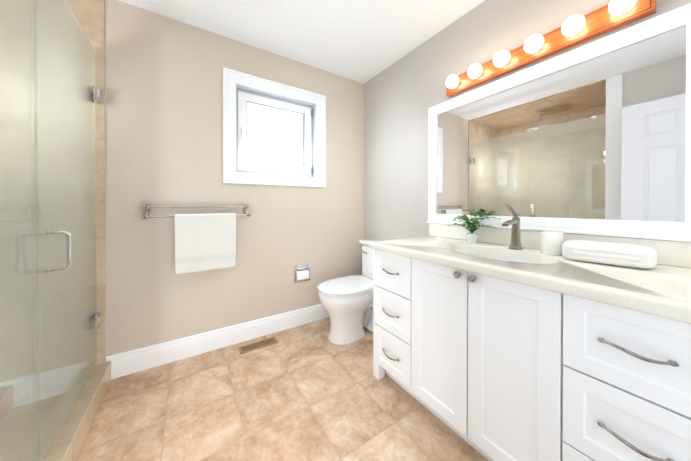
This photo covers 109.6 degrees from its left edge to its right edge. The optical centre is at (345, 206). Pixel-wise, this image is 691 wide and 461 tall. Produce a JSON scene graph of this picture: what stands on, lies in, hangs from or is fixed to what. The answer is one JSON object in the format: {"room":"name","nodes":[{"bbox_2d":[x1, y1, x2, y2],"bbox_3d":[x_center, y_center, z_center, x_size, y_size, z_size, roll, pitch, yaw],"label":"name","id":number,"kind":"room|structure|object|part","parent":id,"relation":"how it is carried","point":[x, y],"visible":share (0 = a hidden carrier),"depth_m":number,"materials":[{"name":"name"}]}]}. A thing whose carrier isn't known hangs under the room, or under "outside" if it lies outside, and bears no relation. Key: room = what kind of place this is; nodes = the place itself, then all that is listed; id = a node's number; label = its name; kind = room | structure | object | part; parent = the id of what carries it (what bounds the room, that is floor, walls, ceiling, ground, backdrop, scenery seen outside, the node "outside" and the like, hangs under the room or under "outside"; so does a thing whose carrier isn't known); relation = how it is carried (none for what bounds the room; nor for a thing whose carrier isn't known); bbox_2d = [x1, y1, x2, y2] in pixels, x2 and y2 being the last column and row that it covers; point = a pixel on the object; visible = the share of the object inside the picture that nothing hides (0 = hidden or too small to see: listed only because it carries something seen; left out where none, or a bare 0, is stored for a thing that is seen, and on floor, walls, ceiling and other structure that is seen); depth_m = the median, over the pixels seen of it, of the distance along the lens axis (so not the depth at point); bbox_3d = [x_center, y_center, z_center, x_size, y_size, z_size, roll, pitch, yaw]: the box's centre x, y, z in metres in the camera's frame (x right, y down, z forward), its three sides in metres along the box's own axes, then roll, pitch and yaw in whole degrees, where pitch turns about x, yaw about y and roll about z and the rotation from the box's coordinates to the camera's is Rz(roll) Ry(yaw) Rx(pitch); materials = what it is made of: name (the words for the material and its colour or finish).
{"room":"bathroom","nodes":[
{"label":"bathroom","id":0,"kind":"room"},
{"bbox_2d":[0,385,12,420],"bbox_3d":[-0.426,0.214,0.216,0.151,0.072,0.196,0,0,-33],"label":"shower bench","id":1,"kind":"object","parent":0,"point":[6,399],"visible":1,"depth_m":0.27,"materials":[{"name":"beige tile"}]},
{"bbox_2d":[104,0,363,356],"bbox_3d":[-1.114,-0.118,1.913,3.326,2.440,0.160,0,0,-33],"label":"wall","id":2,"kind":"structure","parent":0,"point":[163,110],"depth_m":1.82,"materials":[{"name":"paint"}]},
{"bbox_2d":[32,0,105,391],"bbox_3d":[-1.930,-0.114,1.280,0.968,2.440,0.010,0,0,-33],"label":"wall tile","id":3,"kind":"structure","parent":2,"relation":"attached to","point":[89,15],"depth_m":1.53,"materials":[{"name":"beige tile"}]},
{"bbox_2d":[141,204,250,273],"bbox_3d":[-1.049,0.219,1.777,0.678,0.476,0.138,0,0,-33],"label":"towel rail","id":4,"kind":"object","parent":2,"relation":"attached to","point":[205,241],"visible":1,"depth_m":1.73,"materials":[{"name":"silver metal"}]},
{"bbox_2d":[174,213,235,273],"bbox_3d":[-0.999,0.254,1.758,0.385,0.409,0.052,0,0,-33],"label":"towel","id":5,"kind":"object","parent":4,"relation":"hanging from","point":[207,241],"depth_m":1.73,"materials":[{"name":"white fabric"}]},
{"bbox_2d":[106,304,328,378],"bbox_3d":[-0.671,1.028,2.102,2.032,0.146,0.017,0,0,-33],"label":"baseboard","id":6,"kind":"structure","parent":2,"relation":"attached to","point":[134,361],"depth_m":1.83,"materials":[{"name":"white wood"}]},
{"bbox_2d":[223,67,325,187],"bbox_3d":[-0.621,-0.634,2.216,0.904,0.898,0.187,0,0,-33],"label":"window","id":7,"kind":"structure","parent":2,"relation":"in","point":[274,136],"depth_m":2.17,"materials":[{"name":"white"}]},
{"bbox_3d":[-0.622,-0.634,2.218,0.664,0.658,0.098,0,0,-33],"label":"window sash","id":8,"kind":"part","parent":7,"relation":"part of","materials":[{"name":"white wood"}]},
{"bbox_3d":[-0.632,-0.634,2.233,0.524,0.518,0.005,0,0,-33],"label":"pane","id":9,"kind":"part","parent":7,"relation":"part of","materials":[{"name":"clear glass"}]},
{"bbox_2d":[246,101,304,167],"bbox_3d":[-0.625,-0.634,2.222,0.532,0.526,0.020,0,0,-33],"label":"window frame","id":10,"kind":"structure","parent":7,"relation":"attached to","point":[303,134],"depth_m":2.27,"materials":[{"name":"grey"}]},
{"bbox_3d":[-0.628,-0.634,2.227,0.735,0.729,0.161,0,0,-33],"label":"frame","id":11,"kind":"part","parent":7,"relation":"part of","materials":[{"name":"white"}]},
{"bbox_2d":[294,264,309,282],"bbox_3d":[-0.419,0.623,2.299,0.160,0.160,0.112,0,0,-33],"label":"toilet paper holder","id":12,"kind":"object","parent":2,"relation":"attached to","point":[301,273],"visible":0.94,"depth_m":2.26,"materials":[{"name":"white paper"}]},
{"bbox_2d":[76,317,487,460],"bbox_3d":[-0.110,1.150,0.377,3.326,0.080,3.921,0,0,-33],"label":"floor","id":13,"kind":"structure","parent":0,"point":[310,391],"depth_m":1.31,"materials":[{"name":"tile"}]},
{"bbox_2d":[35,361,110,460],"bbox_3d":[-1.152,1.048,0.900,0.140,0.120,1.486,0,0,-33],"label":"shower curb","id":14,"kind":"object","parent":13,"relation":"on","point":[68,440],"depth_m":1.16,"materials":[{"name":"tile"}]},
{"bbox_2d":[0,0,100,460],"bbox_3d":[-1.152,0.008,0.895,0.145,1.959,1.482,0,0,-33],"label":"glass","id":15,"kind":"object","parent":14,"relation":"on","point":[47,197],"visible":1,"depth_m":0.98,"materials":[{"name":"clear glass"}]},
{"bbox_3d":[-0.958,0.009,0.596,0.010,1.957,0.769,0,0,-33],"label":"fixed panel","id":16,"kind":"part","parent":15,"relation":"part of","materials":[{"name":"clear glass"}]},
{"bbox_3d":[-1.361,0.006,1.216,0.010,1.944,0.703,0,0,-33],"label":"door panel","id":17,"kind":"part","parent":15,"relation":"part of","materials":[{"name":"clear glass"}]},
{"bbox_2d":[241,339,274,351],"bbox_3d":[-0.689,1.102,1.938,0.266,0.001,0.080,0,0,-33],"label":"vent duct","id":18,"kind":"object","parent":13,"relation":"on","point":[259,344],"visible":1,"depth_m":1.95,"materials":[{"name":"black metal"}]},
{"bbox_2d":[238,336,277,353],"bbox_3d":[-0.689,1.099,1.938,0.286,0.006,0.100,0,0,-33],"label":"floor vent","id":19,"kind":"object","parent":13,"relation":"in","point":[256,343],"visible":1,"depth_m":1.93,"materials":[{"name":"brown metal"}]},
{"bbox_2d":[317,239,385,344],"bbox_3d":[0.104,0.728,2.143,0.732,0.797,0.396,0,0,-33],"label":"toilet","id":20,"kind":"object","parent":13,"relation":"on","point":[347,302],"visible":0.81,"depth_m":1.98,"materials":[{"name":"white ceramic"}]},
{"bbox_2d":[370,247,690,460],"bbox_3d":[0.766,0.686,1.213,0.640,0.840,1.272,0,0,-33],"label":"bathroom vanity","id":21,"kind":"object","parent":13,"relation":"on","point":[489,345],"depth_m":0.87,"materials":[{"name":"white painted wood"},{"name":"cream stone"},{"name":"brushed metal"}]},
{"bbox_2d":[369,235,690,314],"bbox_3d":[0.771,0.254,1.214,0.629,0.043,1.310,0,0,-33],"label":"countertop","id":22,"kind":"structure","parent":21,"relation":"on","point":[668,288],"depth_m":0.88,"materials":[{"name":"white stone"}]},
{"bbox_2d":[447,209,500,242],"bbox_3d":[0.768,0.123,1.529,0.204,0.216,0.322,0,0,-33],"label":"plant","id":23,"kind":"object","parent":22,"relation":"on","point":[471,236],"visible":0.98,"depth_m":1.53,"materials":[{"name":"green plant"}]},
{"bbox_3d":[0.806,0.201,1.553,0.066,0.060,0.066,0,0,-33],"label":"pot","id":24,"kind":"part","parent":23,"relation":"part of","materials":[{"name":"white ceramic"}]},
{"bbox_2d":[464,253,541,263],"bbox_3d":[0.764,0.291,1.216,0.342,0.216,0.482,0,0,-33],"label":"sink","id":25,"kind":"object","parent":22,"relation":"in","point":[513,258],"depth_m":1.28,"materials":[{"name":"white ceramic"}]},
{"bbox_2d":[502,204,522,249],"bbox_3d":[0.889,0.109,1.303,0.155,0.246,0.062,0,0,-33],"label":"faucet","id":26,"kind":"object","parent":22,"relation":"on","point":[515,243],"visible":1,"depth_m":1.31,"materials":[{"name":"silver metal"}]},
{"bbox_2d":[540,232,562,255],"bbox_3d":[1.007,0.179,1.191,0.086,0.106,0.086,0,0,-33],"label":"candle","id":27,"kind":"object","parent":22,"relation":"on","point":[551,243],"visible":0.98,"depth_m":1.16,"materials":[{"name":"white wax"}]},
{"bbox_2d":[562,240,656,267],"bbox_3d":[1.086,0.191,1.019,0.195,0.083,0.267,0,0,-39],"label":"folded towels","id":28,"kind":"object","parent":22,"relation":"on","point":[627,255],"visible":0.98,"depth_m":0.95,"materials":[{"name":"white fabric"}]},
{"bbox_2d":[119,0,484,83],"bbox_3d":[-0.110,-1.370,0.364,3.326,0.080,3.921,0,0,-33],"label":"ceiling","id":29,"kind":"structure","parent":0,"point":[362,41],"depth_m":1.79,"materials":[{"name":"paint"}]},
{"bbox_2d":[363,0,690,239],"bbox_3d":[1.276,-0.114,1.154,0.150,2.440,3.721,0,0,-33],"label":"wall","id":30,"kind":"structure","parent":0,"point":[402,95],"depth_m":2.02,"materials":[{"name":"paint"}]},
{"bbox_2d":[446,0,655,96],"bbox_3d":[0.968,-0.855,1.361,0.134,0.110,0.940,0,0,-33],"label":"sconce","id":31,"kind":"object","parent":30,"relation":"attached to","point":[575,30],"visible":1,"depth_m":1.24,"materials":[{"name":"orange wood"}]},
{"bbox_2d":[426,3,690,241],"bbox_3d":[1.003,-0.322,1.403,0.031,0.907,1.278,0,0,-33],"label":"mirror","id":32,"kind":"object","parent":30,"relation":"attached to","point":[593,138],"visible":0.98,"depth_m":1.18,"materials":[{"name":"white mirror"}]},
{"bbox_2d":[429,223,690,266],"bbox_3d":[1.026,0.183,1.380,0.020,0.098,1.310,0,0,-33],"label":"backsplash","id":33,"kind":"structure","parent":30,"relation":"attached to","point":[675,253],"depth_m":1.21,"materials":[{"name":"white stone"}]}
]}

